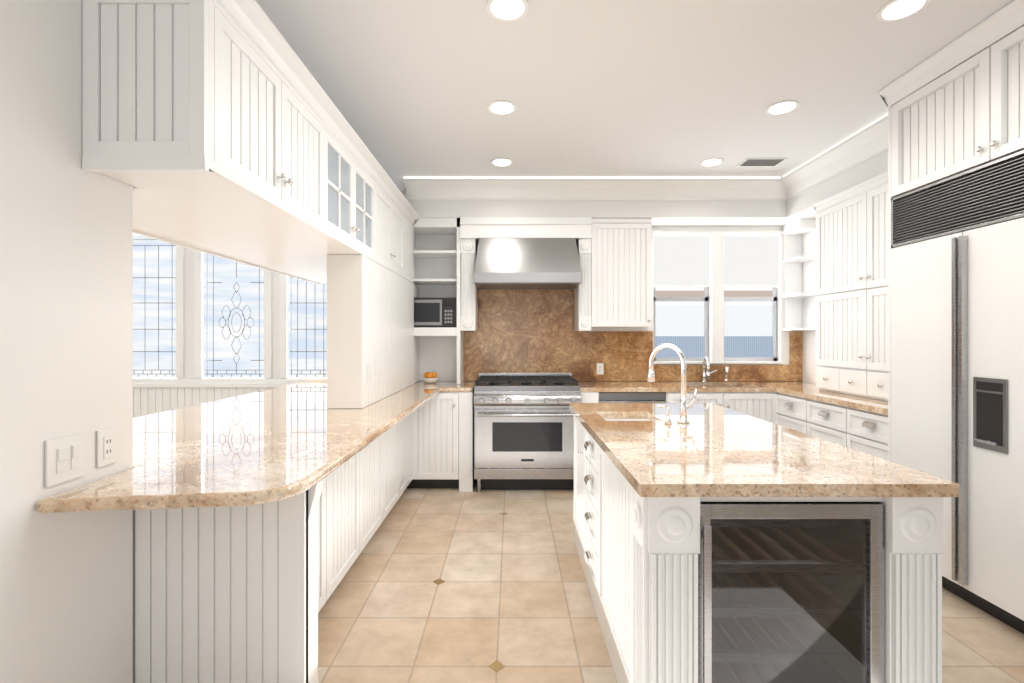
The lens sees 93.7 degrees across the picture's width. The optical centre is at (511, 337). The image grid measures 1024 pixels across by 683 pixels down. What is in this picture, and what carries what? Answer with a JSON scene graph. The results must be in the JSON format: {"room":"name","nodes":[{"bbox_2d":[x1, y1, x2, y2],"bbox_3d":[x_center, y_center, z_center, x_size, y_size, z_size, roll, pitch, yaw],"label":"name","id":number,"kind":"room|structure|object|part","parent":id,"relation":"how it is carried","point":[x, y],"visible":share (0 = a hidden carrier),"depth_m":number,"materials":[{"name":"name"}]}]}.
{"room":"kitchen","nodes":[
{"label":"kitchen","id":0,"kind":"room"},
{"bbox_2d":[0,0,132,682],"bbox_3d":[-1.400,-0.065,-0.427,0.200,2.850,4.145,0,0,0],"label":"wall","id":1,"kind":"structure","parent":0,"point":[66,357],"depth_m":1.37,"materials":[{"name":"white paint"}]},
{"bbox_2d":[45,432,85,486],"bbox_3d":[-1.293,0.349,1.395,0.011,0.130,0.120,0,0,0],"label":"light switch","id":2,"kind":"object","parent":1,"relation":"attached to","point":[65,458],"depth_m":1.39,"materials":[{"name":"white plastic"}]},
{"bbox_2d":[97,427,116,467],"bbox_3d":[-1.294,0.347,1.536,0.009,0.115,0.072,0,0,0],"label":"outlet","id":3,"kind":"object","parent":1,"relation":"attached to","point":[106,438],"depth_m":1.53,"materials":[{"name":"white plastic"}]},
{"bbox_2d":[82,0,257,199],"bbox_3d":[-1.114,-0.789,1.582,0.368,0.540,0.268,0,0,0],"label":"upper cabinet","id":4,"kind":"object","parent":1,"relation":"attached to","point":[222,129],"depth_m":1.46,"materials":[{"name":"white wood"}]},
{"bbox_2d":[133,0,329,239],"bbox_3d":[-1.375,-0.832,2.016,0.890,0.625,0.816,0,0,0],"label":"upper cabinet","id":5,"kind":"object","parent":1,"relation":"attached to","point":[293,202],"depth_m":2.05,"materials":[{"name":"white wood"}]},
{"bbox_2d":[162,108,377,263],"bbox_3d":[-1.375,-0.832,2.815,0.890,0.625,0.970,0,0,0],"label":"upper cabinet","id":6,"kind":"object","parent":1,"relation":"attached to","point":[353,176],"depth_m":2.80,"materials":[{"name":"white wood"}]},
{"bbox_2d":[250,172,405,279],"bbox_3d":[-1.375,-0.832,3.668,0.890,0.625,0.923,0,0,0],"label":"upper cabinet","id":7,"kind":"object","parent":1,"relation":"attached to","point":[391,206],"depth_m":3.67,"materials":[{"name":"white wood"}]},
{"bbox_2d":[310,208,413,283],"bbox_3d":[-1.375,-0.832,4.312,0.890,0.625,0.457,0,0,0],"label":"upper cabinet","id":8,"kind":"object","parent":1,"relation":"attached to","point":[409,215],"depth_m":4.36,"materials":[{"name":"white wood"}]},
{"bbox_2d":[133,192,789,381],"bbox_3d":[-1.115,-0.065,4.945,8.370,2.850,0.110,0,0,0],"label":"wall","id":9,"kind":"structure","parent":0,"point":[188,313],"depth_m":4.89,"materials":[{"name":"white paint"}]},
{"bbox_2d":[133,235,175,376],"bbox_3d":[-3.701,-0.328,4.937,0.638,1.465,0.014,0,0,0],"label":"window","id":10,"kind":"structure","parent":9,"relation":"in","point":[154,261],"depth_m":4.94,"materials":[{"name":"grey"}]},
{"bbox_2d":[133,233,326,417],"bbox_3d":[-3.175,0.120,4.872,4.050,2.480,0.035,0,0,0],"label":"trim","id":11,"kind":"structure","parent":9,"relation":"attached to","point":[152,396],"depth_m":4.87,"materials":[{"name":"white wood"}]},
{"bbox_2d":[203,253,263,376],"bbox_3d":[-2.832,-0.328,4.937,0.692,1.465,0.013,0,0,0],"label":"window","id":12,"kind":"structure","parent":9,"relation":"in","point":[233,318],"depth_m":4.94,"materials":[{"name":"grey"}]},
{"bbox_2d":[288,276,326,376],"bbox_3d":[-2.068,-0.328,4.937,0.489,1.465,0.014,0,0,0],"label":"window","id":13,"kind":"structure","parent":9,"relation":"in","point":[307,301],"depth_m":4.94,"materials":[{"name":"grey"}]},
{"bbox_2d":[460,217,591,330],"bbox_3d":[0.131,-0.604,4.694,1.238,1.068,0.388,0,0,0],"label":"range hood surround","id":14,"kind":"object","parent":9,"relation":"attached to","point":[473,230],"visible":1,"depth_m":4.53,"materials":[{"name":"white wood"}]},
{"bbox_2d":[474,238,581,288],"bbox_3d":[0.143,-0.717,4.609,0.972,0.443,0.558,0,0,0],"label":"stainless range hood","id":15,"kind":"object","parent":14,"relation":"attached to","point":[527,263],"visible":1,"depth_m":4.39,"materials":[{"name":"grey metal"}]},
{"bbox_2d":[591,218,651,327],"bbox_3d":[1.041,-0.622,4.710,0.578,1.033,0.356,0,0,0],"label":"upper cabinet","id":16,"kind":"object","parent":9,"relation":"attached to","point":[621,272],"visible":0.98,"depth_m":4.57,"materials":[{"name":"white wood"}]},
{"bbox_2d":[464,289,801,380],"bbox_3d":[1.230,-0.028,4.879,3.434,0.931,0.018,0,0,0],"label":"backsplash","id":17,"kind":"structure","parent":9,"relation":"attached to","point":[525,331],"depth_m":4.87,"materials":[{"name":"brown stone"}]},
{"bbox_2d":[597,363,603,374],"bbox_3d":[0.893,0.312,4.864,0.070,0.115,0.009,0,0,0],"label":"outlet","id":18,"kind":"object","parent":17,"relation":"attached to","point":[600,366],"depth_m":4.86,"materials":[{"name":"white plastic"}]},
{"bbox_2d":[578,381,815,391],"bbox_3d":[1.775,0.562,4.559,2.344,0.244,0.621,0,0,0],"label":"countertop","id":19,"kind":"structure","parent":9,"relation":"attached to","point":[585,386],"depth_m":4.36,"materials":[{"name":"stone"}]},
{"bbox_2d":[701,356,728,381],"bbox_3d":[2.019,0.308,4.730,0.300,0.262,0.246,0,0,0],"label":"kitchen faucet","id":20,"kind":"object","parent":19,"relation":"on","point":[706,375],"visible":0.98,"depth_m":4.80,"materials":[{"name":"silver metal"}]},
{"bbox_2d":[647,231,783,363],"bbox_3d":[2.062,-0.414,4.928,1.375,1.348,0.135,0,0,0],"label":"kitchen window","id":21,"kind":"structure","parent":9,"relation":"in","point":[713,263],"depth_m":4.92,"materials":[{"name":"white wood"}]},
{"bbox_2d":[255,0,1022,191],"bbox_3d":[-1.115,-1.515,1.250,8.370,0.050,7.500,0,0,0],"label":"ceiling","id":22,"kind":"structure","parent":0,"point":[623,88],"depth_m":2.72,"materials":[{"name":"white paint"}]},
{"bbox_2d":[487,100,516,114],"bbox_3d":[-0.065,-1.486,3.100,0.189,0.007,0.189,0,0,-21],"label":"recessed light","id":23,"kind":"object","parent":22,"relation":"in","point":[499,107],"depth_m":3.09,"materials":[{"name":"white"}]},
{"bbox_2d":[491,158,512,166],"bbox_3d":[-0.085,-1.486,4.060,0.189,0.007,0.189,0,0,-6],"label":"recessed light","id":24,"kind":"object","parent":22,"relation":"in","point":[501,162],"depth_m":4.05,"materials":[{"name":"white"}]},
{"bbox_2d":[486,0,528,21],"bbox_3d":[-0.019,-1.486,2.160,0.189,0.007,0.189,0,0,-9],"label":"recessed light","id":25,"kind":"object","parent":22,"relation":"in","point":[516,10],"depth_m":2.17,"materials":[{"name":"white"}]},
{"bbox_2d":[403,177,815,225],"bbox_3d":[0.974,-1.314,4.649,3.948,0.348,0.478,0,0,0],"label":"soffit","id":26,"kind":"structure","parent":22,"relation":"attached to","point":[669,201],"depth_m":4.53,"materials":[{"name":"white paint"}]},
{"bbox_2d":[700,158,723,166],"bbox_3d":[1.690,-1.486,4.060,0.189,0.007,0.189,0,0,-21],"label":"recessed light","id":27,"kind":"object","parent":22,"relation":"in","point":[711,161],"depth_m":4.05,"materials":[{"name":"white"}]},
{"bbox_2d":[736,158,787,166],"bbox_3d":[2.110,-1.484,4.060,0.340,0.009,0.180,0,0,0],"label":"ceiling vent","id":28,"kind":"object","parent":22,"relation":"in","point":[760,162],"visible":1,"depth_m":4.05,"materials":[{"name":"white metal"}]},
{"bbox_2d":[766,100,798,114],"bbox_3d":[1.744,-1.486,3.100,0.189,0.007,0.189,0,0,-21],"label":"recessed light","id":29,"kind":"object","parent":22,"relation":"in","point":[782,107],"depth_m":3.09,"materials":[{"name":"white"}]},
{"bbox_2d":[779,114,887,213],"bbox_3d":[2.709,-1.314,3.650,0.478,0.348,1.500,0,0,0],"label":"soffit","id":30,"kind":"structure","parent":22,"relation":"attached to","point":[858,157],"depth_m":3.78,"materials":[{"name":"white paint"}]},
{"bbox_2d":[877,0,930,21],"bbox_3d":[1.760,-1.486,2.160,0.189,0.007,0.189,0,0,-21],"label":"recessed light","id":31,"kind":"object","parent":22,"relation":"in","point":[894,10],"depth_m":2.17,"materials":[{"name":"white"}]},
{"bbox_2d":[318,479,1023,682],"bbox_3d":[-1.115,1.385,1.250,8.370,0.050,7.500,0,0,0],"label":"floor","id":32,"kind":"structure","parent":0,"point":[511,593],"depth_m":2.40,"materials":[{"name":"tile"}]},
{"bbox_2d":[133,390,475,682],"bbox_3d":[-1.149,0.921,3.271,1.602,0.878,3.235,0,0,0],"label":"base cabinet","id":33,"kind":"object","parent":32,"relation":"on","point":[236,594],"visible":0.48,"depth_m":1.66,"materials":[{"name":"white painted wood"}]},
{"bbox_2d":[37,382,475,512],"bbox_3d":[-1.224,0.460,3.085,1.752,0.040,3.568,0,0,0],"label":"countertop","id":34,"kind":"structure","parent":33,"relation":"on","point":[273,445],"depth_m":1.91,"materials":[{"name":"stone"}]},
{"bbox_2d":[327,255,418,408],"bbox_3d":[-1.039,-0.040,3.934,0.222,0.956,1.908,0,0,0],"label":"wall","id":35,"kind":"structure","parent":34,"relation":"on","point":[370,311],"depth_m":3.07,"materials":[{"name":"white paint"}]},
{"bbox_2d":[367,364,370,382],"bbox_3d":[-0.924,0.227,3.105,0.008,0.115,0.070,0,0,0],"label":"outlet","id":36,"kind":"object","parent":35,"relation":"attached to","point":[368,365],"depth_m":3.09,"materials":[{"name":"white plastic"}]},
{"bbox_2d":[421,372,438,382],"bbox_3d":[-0.800,0.385,4.700,0.180,0.106,0.180,0,0,0],"label":"fruit bowl","id":37,"kind":"object","parent":34,"relation":"on","point":[430,377],"visible":0.98,"depth_m":4.65,"materials":[{"name":"white plastic"}]},
{"bbox_2d":[413,218,463,383],"bbox_3d":[-0.745,-0.350,4.716,0.510,1.576,0.343,0,0,0],"label":"open shelf","id":38,"kind":"object","parent":34,"relation":"on","point":[437,263],"depth_m":4.85,"materials":[{"name":"white wood"}]},
{"bbox_3d":[-0.745,-0.244,4.718,0.450,0.285,0.265,0,0,0],"label":"microwave","id":39,"kind":"part","parent":38,"relation":"part of","materials":[{"name":"metal"}]},
{"bbox_2d":[433,512,507,671],"bbox_3d":[0.627,1.358,1.988,2.828,0.002,3.518,0,0,0],"label":"tile insert","id":40,"kind":"object","parent":32,"relation":"on","point":[497,665],"depth_m":2.00,"materials":[{"name":"brown tile"}]},
{"bbox_2d":[474,373,580,491],"bbox_3d":[0.134,0.855,4.480,0.930,1.010,0.760,0,0,0],"label":"range","id":41,"kind":"object","parent":32,"relation":"on","point":[523,431],"visible":0.94,"depth_m":4.18,"materials":[{"name":"silver metal"}]},
{"bbox_2d":[665,392,772,422],"bbox_3d":[1.864,0.921,4.569,0.984,0.878,0.638,0,0,0],"label":"base cabinet","id":42,"kind":"object","parent":32,"relation":"on","point":[759,405],"depth_m":4.26,"materials":[{"name":"white wood"}]},
{"bbox_2d":[599,392,665,402],"bbox_3d":[1.070,0.923,4.532,0.598,0.874,0.636,0,0,0],"label":"dishwasher","id":43,"kind":"object","parent":42,"relation":"in","point":[632,397],"visible":0.15,"depth_m":4.27,"materials":[{"name":"silver metal"}]},
{"bbox_2d":[569,403,959,682],"bbox_3d":[0.866,0.900,2.349,0.968,0.920,1.803,0,0,0],"label":"kitchen island","id":44,"kind":"object","parent":32,"relation":"on","point":[638,555],"depth_m":1.52,"materials":[{"name":"white"}]},
{"bbox_2d":[657,404,671,423],"bbox_3d":[0.782,0.391,2.464,0.070,0.096,0.044,0,0,0],"label":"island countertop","id":45,"kind":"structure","parent":44,"relation":"on","point":[668,420],"depth_m":2.46,"materials":[{"name":"silver metal"}]},
{"bbox_2d":[647,343,696,423],"bbox_3d":[0.864,0.233,2.565,0.234,0.412,0.210,0,0,0],"label":"island faucet","id":46,"kind":"object","parent":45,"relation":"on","point":[684,406],"visible":1,"depth_m":2.49,"materials":[{"name":"silver metal"}]},
{"bbox_3d":[0.869,0.522,2.349,0.963,0.164,1.803,0,0,0],"label":"kitchen island top","id":47,"kind":"part","parent":44,"relation":"part of","materials":[{"name":"beige stone"}]},
{"bbox_2d":[698,502,884,682],"bbox_3d":[0.870,0.934,1.772,0.590,0.828,0.637,0,0,0],"label":"wine cooler","id":48,"kind":"object","parent":44,"relation":"in","point":[791,592],"visible":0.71,"depth_m":1.52,"materials":[{"name":"silver metal"}]},
{"bbox_2d":[773,392,804,432],"bbox_3d":[2.627,0.921,4.043,0.642,0.878,0.454,0,0,0],"label":"base cabinet","id":49,"kind":"object","parent":32,"relation":"on","point":[788,410],"depth_m":4.05,"materials":[{"name":"white wood"}]},
{"bbox_2d":[805,398,840,444],"bbox_3d":[2.644,0.921,3.588,0.608,0.878,0.455,0,0,0],"label":"base cabinet","id":50,"kind":"object","parent":32,"relation":"on","point":[822,419],"depth_m":3.61,"materials":[{"name":"white wood"}]},
{"bbox_2d":[841,406,887,460],"bbox_3d":[2.644,0.921,3.133,0.608,0.878,0.455,0,0,0],"label":"base cabinet","id":51,"kind":"object","parent":32,"relation":"on","point":[863,431],"depth_m":3.18,"materials":[{"name":"white wood"}]},
{"bbox_2d":[878,0,1023,633],"bbox_3d":[2.579,-0.064,2.274,0.738,2.848,1.248,0,0,0],"label":"refrigerator","id":52,"kind":"object","parent":32,"relation":"on","point":[956,275],"visible":0.94,"depth_m":2.39,"materials":[{"name":"white metal"}]},
{"bbox_2d":[802,230,817,382],"bbox_3d":[3.010,-0.065,1.250,0.120,2.850,7.500,0,0,0],"label":"wall","id":53,"kind":"structure","parent":0,"point":[809,365],"depth_m":4.76,"materials":[{"name":"white paint"}]},
{"bbox_2d":[782,219,817,330],"bbox_3d":[2.850,-0.604,4.739,0.196,1.068,0.298,0,0,0],"label":"open corner shelf","id":54,"kind":"object","parent":53,"relation":"attached to","point":[793,261],"visible":0.81,"depth_m":4.88,"materials":[{"name":"white wood"}]},
{"bbox_2d":[773,387,887,414],"bbox_3d":[2.630,0.460,3.565,0.635,0.040,1.320,0,0,0],"label":"countertop","id":55,"kind":"structure","parent":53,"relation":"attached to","point":[806,390],"depth_m":3.55,"materials":[{"name":"stone"}]},
{"bbox_2d":[812,171,887,400],"bbox_3d":[2.749,-0.350,3.493,0.398,1.576,1.175,0,0,0],"label":"upper cabinet","id":56,"kind":"object","parent":53,"relation":"attached to","point":[852,290],"visible":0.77,"depth_m":3.63,"materials":[{"name":"white wood"}]},
{"label":"outside","id":57,"kind":"structure","parent":0,"visible":0},
{"bbox_2d":[656,287,771,356],"bbox_3d":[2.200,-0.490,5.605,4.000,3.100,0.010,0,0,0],"label":"window","id":58,"kind":"structure","parent":57,"point":[747,328],"depth_m":5.60,"materials":[{"name":"glass"}]}
]}

